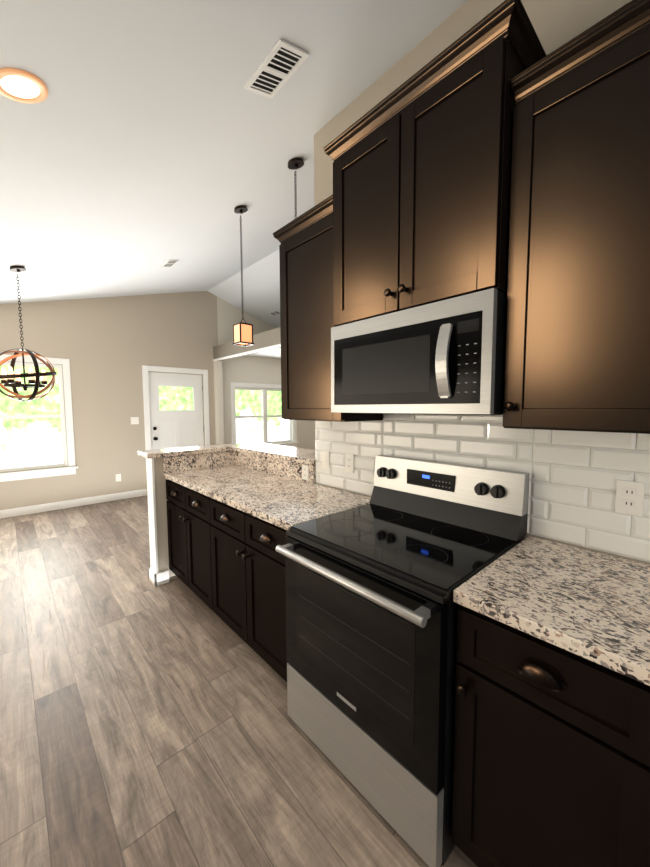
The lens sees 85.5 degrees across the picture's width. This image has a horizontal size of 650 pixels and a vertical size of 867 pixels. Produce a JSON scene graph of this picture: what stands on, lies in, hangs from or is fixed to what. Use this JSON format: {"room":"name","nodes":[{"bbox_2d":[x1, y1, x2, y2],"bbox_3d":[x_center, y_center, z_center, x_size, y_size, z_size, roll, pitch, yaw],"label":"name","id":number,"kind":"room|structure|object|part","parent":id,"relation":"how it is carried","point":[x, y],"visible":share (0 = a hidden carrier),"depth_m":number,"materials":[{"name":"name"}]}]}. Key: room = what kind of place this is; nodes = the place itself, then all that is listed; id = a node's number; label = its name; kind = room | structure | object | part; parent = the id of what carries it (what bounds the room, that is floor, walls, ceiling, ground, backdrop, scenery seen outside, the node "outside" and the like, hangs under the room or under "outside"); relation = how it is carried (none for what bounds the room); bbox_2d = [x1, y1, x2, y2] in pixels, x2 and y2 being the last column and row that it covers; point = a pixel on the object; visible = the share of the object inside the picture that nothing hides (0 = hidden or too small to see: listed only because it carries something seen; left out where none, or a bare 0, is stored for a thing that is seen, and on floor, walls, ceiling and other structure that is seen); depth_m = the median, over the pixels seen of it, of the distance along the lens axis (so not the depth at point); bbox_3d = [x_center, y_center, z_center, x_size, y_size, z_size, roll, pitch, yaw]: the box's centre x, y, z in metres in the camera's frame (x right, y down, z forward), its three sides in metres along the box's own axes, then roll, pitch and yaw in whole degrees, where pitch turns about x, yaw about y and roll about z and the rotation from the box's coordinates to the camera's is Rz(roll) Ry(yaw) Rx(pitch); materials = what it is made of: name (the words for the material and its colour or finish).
{"room":"kitchen","nodes":[
{"label":"kitchen","id":0,"kind":"room"},
{"bbox_2d":[0,291,314,509],"bbox_3d":[-2.603,-0.790,6.113,8.300,3.570,0.140,-4,6,-42],"label":"wall","id":1,"kind":"structure","parent":0,"point":[108,347],"depth_m":5.46,"materials":[{"name":"paint"}]},
{"bbox_2d":[0,354,77,481],"bbox_3d":[-4.066,-0.210,4.753,1.120,1.660,0.150,-4,6,-42],"label":"window","id":2,"kind":"structure","parent":1,"relation":"in","point":[61,416],"depth_m":4.98,"materials":[{"name":"white"}]},
{"bbox_2d":[0,489,146,518],"bbox_3d":[-4.155,1.057,4.715,3.270,0.110,0.018,-4,6,-42],"label":"baseboard","id":3,"kind":"structure","parent":1,"relation":"attached to","point":[14,512],"depth_m":5.10,"materials":[{"name":"white wood"}]},
{"bbox_2d":[116,474,120,481],"bbox_3d":[-3.248,0.696,5.527,0.072,0.115,0.008,-4,6,-42],"label":"outlet","id":4,"kind":"object","parent":1,"relation":"attached to","point":[118,477],"visible":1,"depth_m":5.52,"materials":[{"name":"white plastic"}]},
{"bbox_2d":[131,417,138,423],"bbox_3d":[-3.052,-0.206,5.641,0.115,0.115,0.008,-4,6,-42],"label":"light switch","id":5,"kind":"object","parent":1,"relation":"attached to","point":[134,420],"visible":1,"depth_m":5.64,"materials":[{"name":"white plastic"}]},
{"bbox_2d":[148,372,203,449],"bbox_3d":[-2.553,-0.027,6.135,0.910,2.022,0.126,-4,6,-42],"label":"front door","id":6,"kind":"structure","parent":1,"relation":"in","point":[172,428],"depth_m":6.11,"materials":[{"name":"white wood"}]},
{"bbox_2d":[142,365,209,494],"bbox_3d":[-2.540,-0.068,6.115,1.100,2.130,0.018,-4,6,-42],"label":"door frame","id":7,"kind":"structure","parent":1,"relation":"attached to","point":[145,369],"depth_m":5.86,"materials":[{"name":"white wood"}]},
{"bbox_2d":[230,382,298,446],"bbox_3d":[-1.246,-0.341,7.335,1.650,1.370,0.160,-4,6,-42],"label":"window","id":8,"kind":"structure","parent":1,"relation":"in","point":[264,416],"depth_m":7.30,"materials":[{"name":"white"}]},
{"bbox_2d":[146,455,180,586],"bbox_3d":[-1.159,0.694,3.123,0.750,1.047,0.177,-4,6,-42],"label":"wall","id":9,"kind":"structure","parent":0,"point":[160,572],"depth_m":2.87,"materials":[{"name":"paint"}]},
{"bbox_2d":[138,444,232,458],"bbox_3d":[-1.206,0.151,3.073,0.720,0.038,0.260,-4,6,-42],"label":"countertop","id":10,"kind":"structure","parent":9,"relation":"on","point":[157,453],"depth_m":2.98,"materials":[{"name":"stone"}]},
{"bbox_2d":[227,442,315,464],"bbox_3d":[-0.425,0.150,3.038,0.384,0.038,1.366,-4,6,-42],"label":"countertop","id":11,"kind":"structure","parent":9,"relation":"on","point":[298,455],"depth_m":2.90,"materials":[{"name":"stone"}]},
{"bbox_2d":[214,361,223,444],"bbox_3d":[-1.967,-0.185,6.549,0.100,2.294,0.140,-4,6,-42],"label":"column","id":12,"kind":"structure","parent":0,"point":[218,397],"depth_m":6.47,"materials":[{"name":"white paint"}]},
{"bbox_2d":[213,327,280,360],"bbox_3d":[-0.420,-1.342,4.753,0.108,0.262,4.750,-4,6,-42],"label":"header","id":13,"kind":"object","parent":12,"relation":"attached to","point":[267,340],"visible":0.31,"depth_m":5.44,"materials":[{"name":"paint"}]},
{"bbox_2d":[0,0,466,327],"bbox_3d":[0.256,-1.734,2.900,8.300,1.409,8.950,-4,6,-42],"label":"ceiling","id":14,"kind":"structure","parent":0,"point":[143,142],"depth_m":1.97,"materials":[{"name":"paint"}]},
{"bbox_2d":[0,68,47,102],"bbox_3d":[-1.290,-1.468,1.488,0.187,0.056,0.192,-4,6,-42],"label":"recessed light","id":15,"kind":"object","parent":14,"relation":"in","point":[18,85],"visible":1,"depth_m":1.49,"materials":[{"name":"white"}]},
{"bbox_2d":[0,265,56,400],"bbox_3d":[-3.003,-0.981,3.478,0.518,1.320,0.519,-4,6,-42],"label":"orb chandelier","id":16,"kind":"object","parent":14,"relation":"attached to","point":[36,384],"depth_m":3.46,"materials":[{"name":"black metal"}]},
{"bbox_3d":[-3.000,-1.608,3.436,0.126,0.063,0.130,-4,6,-42],"label":"chandelier canopy","id":17,"kind":"part","parent":16,"relation":"part of","materials":[{"name":"metal"}]},
{"bbox_2d":[161,260,178,266],"bbox_3d":[-1.892,-2.078,4.295,0.128,0.042,0.260,-4,6,-42],"label":"ceiling vent","id":18,"kind":"object","parent":14,"relation":"in","point":[169,263],"visible":0.98,"depth_m":4.29,"materials":[{"name":"white metal"}]},
{"bbox_2d":[234,205,247,213],"bbox_3d":[-0.751,-2.002,3.146,0.120,0.062,0.124,-4,6,-42],"label":"light","id":19,"kind":"object","parent":14,"relation":"attached to","point":[240,209],"visible":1,"depth_m":3.12,"materials":[{"name":"black metal"}]},
{"bbox_2d":[232,215,253,346],"bbox_3d":[-0.753,-1.385,3.188,0.148,1.140,0.148,-4,6,-42],"label":"lantern","id":20,"kind":"object","parent":19,"relation":"hanging from","point":[242,334],"visible":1,"depth_m":3.18,"materials":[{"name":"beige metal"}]},
{"bbox_2d":[269,310,279,315],"bbox_3d":[-0.940,-2.269,6.635,0.127,0.045,0.260,-4,6,-42],"label":"ceiling vent","id":21,"kind":"object","parent":14,"relation":"in","point":[275,313],"visible":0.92,"depth_m":6.63,"materials":[{"name":"white metal"}]},
{"bbox_2d":[244,39,308,98],"bbox_3d":[-0.239,-1.739,1.689,0.166,0.052,0.310,-4,6,-42],"label":"ceiling vent","id":22,"kind":"object","parent":14,"relation":"in","point":[281,63],"visible":1,"depth_m":1.68,"materials":[{"name":"white metal"}]},
{"bbox_2d":[288,157,303,169],"bbox_3d":[-0.211,-1.960,2.557,0.120,0.062,0.124,-4,6,-42],"label":"light","id":23,"kind":"object","parent":14,"relation":"attached to","point":[295,163],"visible":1,"depth_m":2.53,"materials":[{"name":"black metal"}]},
{"bbox_2d":[294,171,296,218],"bbox_3d":[-0.213,-1.343,2.599,0.148,1.140,0.148,-4,6,-42],"label":"lantern","id":24,"kind":"object","parent":23,"relation":"hanging from","point":[295,194],"visible":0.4,"depth_m":2.57,"materials":[{"name":"black metal"}]},
{"bbox_2d":[0,495,476,866],"bbox_3d":[0.269,1.243,3.124,8.300,0.060,8.950,-4,6,-42],"label":"floor","id":25,"kind":"structure","parent":0,"point":[145,721],"depth_m":1.56,"materials":[{"name":"brown wood"}]},
{"bbox_2d":[166,480,213,611],"bbox_3d":[-0.767,0.803,2.784,0.634,0.872,0.897,-4,6,-42],"label":"base cabinet","id":26,"kind":"object","parent":25,"relation":"on","point":[190,513],"depth_m":2.52,"materials":[{"name":"black wood"}]},
{"bbox_2d":[163,451,370,529],"bbox_3d":[-0.493,0.303,2.434,0.645,0.168,1.731,-4,6,-42],"label":"countertop","id":27,"kind":"structure","parent":26,"relation":"on","point":[280,493],"depth_m":2.36,"materials":[{"name":"stone"}]},
{"bbox_2d":[302,464,308,479],"bbox_3d":[-0.140,0.275,2.483,0.008,0.105,0.070,-4,6,-42],"label":"outlet","id":28,"kind":"object","parent":27,"relation":"attached to","point":[305,472],"visible":1,"depth_m":2.48,"materials":[{"name":"white plastic"}]},
{"bbox_2d":[214,499,287,681],"bbox_3d":[-0.225,0.845,2.192,0.634,0.872,0.957,-4,6,-42],"label":"base cabinet","id":29,"kind":"object","parent":25,"relation":"on","point":[226,564],"depth_m":1.91,"materials":[{"name":"black wood"}]},
{"bbox_2d":[275,455,529,866],"bbox_3d":[0.303,0.745,1.498,0.743,1.173,0.757,-4,6,-42],"label":"range","id":30,"kind":"object","parent":25,"relation":"on","point":[372,606],"visible":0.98,"depth_m":1.27,"materials":[{"name":"black glass"}]},
{"bbox_2d":[452,604,649,866],"bbox_3d":[0.912,0.936,0.925,0.670,0.873,0.918,-4,6,-42],"label":"base cabinet","id":31,"kind":"object","parent":25,"relation":"on","point":[551,755],"visible":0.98,"depth_m":0.88,"materials":[{"name":"black wood"}]},
{"bbox_2d":[453,536,649,685],"bbox_3d":[0.920,0.479,0.890,0.634,0.037,0.933,-4,6,-42],"label":"countertop","id":32,"kind":"structure","parent":31,"relation":"on","point":[592,606],"depth_m":0.97,"materials":[{"name":"stone"}]},
{"bbox_2d":[248,348,280,358],"bbox_3d":[0.752,-1.513,5.815,3.070,0.090,4.750,-4,6,-42],"label":"ceiling","id":33,"kind":"structure","parent":0,"point":[275,353],"depth_m":6.83,"materials":[{"name":"paint"}]},
{"bbox_2d":[314,0,649,564],"bbox_3d":[1.311,-0.246,0.985,0.120,3.223,3.950,-4,6,-42],"label":"wall","id":34,"kind":"structure","parent":0,"point":[556,24],"depth_m":1.58,"materials":[{"name":"paint"}]},
{"bbox_2d":[273,195,382,421],"bbox_3d":[0.002,-0.629,2.024,0.367,1.100,0.557,-4,6,-42],"label":"upper cabinet","id":35,"kind":"object","parent":34,"relation":"attached to","point":[305,239],"visible":0.44,"depth_m":1.92,"materials":[{"name":"brown wood"}]},
{"bbox_2d":[323,0,546,326],"bbox_3d":[0.423,-0.907,1.492,0.432,0.822,0.836,-4,6,-42],"label":"upper cabinet","id":36,"kind":"object","parent":34,"relation":"attached to","point":[421,157],"visible":0.94,"depth_m":1.26,"materials":[{"name":"brown wood"}]},
{"bbox_2d":[331,288,506,414],"bbox_3d":[0.414,-0.289,1.527,0.441,0.405,0.753,-4,6,-42],"label":"microwave","id":37,"kind":"object","parent":36,"relation":"attached to","point":[445,357],"visible":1,"depth_m":1.31,"materials":[{"name":"silver metal"}]},
{"bbox_2d":[315,414,649,562],"bbox_3d":[0.809,0.167,1.470,0.010,0.494,2.599,-4,6,-42],"label":"tile","id":38,"kind":"structure","parent":34,"relation":"attached to","point":[574,476],"depth_m":1.41,"materials":[{"name":"white tile"}]},
{"bbox_2d":[322,451,328,468],"bbox_3d":[0.002,0.175,2.343,0.008,0.115,0.072,-4,6,-42],"label":"outlet","id":39,"kind":"object","parent":38,"relation":"attached to","point":[325,459],"visible":1,"depth_m":2.34,"materials":[{"name":"white plastic"}]},
{"bbox_2d":[345,453,353,472],"bbox_3d":[0.151,0.183,2.180,0.008,0.115,0.072,-4,6,-42],"label":"outlet","id":40,"kind":"object","parent":38,"relation":"attached to","point":[349,462],"visible":1,"depth_m":2.17,"materials":[{"name":"white plastic"}]},
{"bbox_2d":[615,480,644,516],"bbox_3d":[1.043,0.221,1.204,0.008,0.115,0.072,-4,6,-42],"label":"outlet","id":41,"kind":"object","parent":38,"relation":"attached to","point":[629,497],"visible":1,"depth_m":1.20,"materials":[{"name":"white plastic"}]},
{"bbox_2d":[502,0,649,433],"bbox_3d":[1.016,-0.550,0.917,0.367,1.100,0.920,-4,6,-42],"label":"upper cabinet","id":42,"kind":"object","parent":34,"relation":"attached to","point":[577,346],"visible":1,"depth_m":1.01,"materials":[{"name":"brown wood"}]},
{"label":"outside","id":43,"kind":"structure","parent":0,"visible":0},
{"bbox_2d":[0,365,288,468],"bbox_3d":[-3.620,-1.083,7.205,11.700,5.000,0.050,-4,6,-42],"label":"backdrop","id":44,"kind":"structure","parent":43,"point":[20,435],"depth_m":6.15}
]}

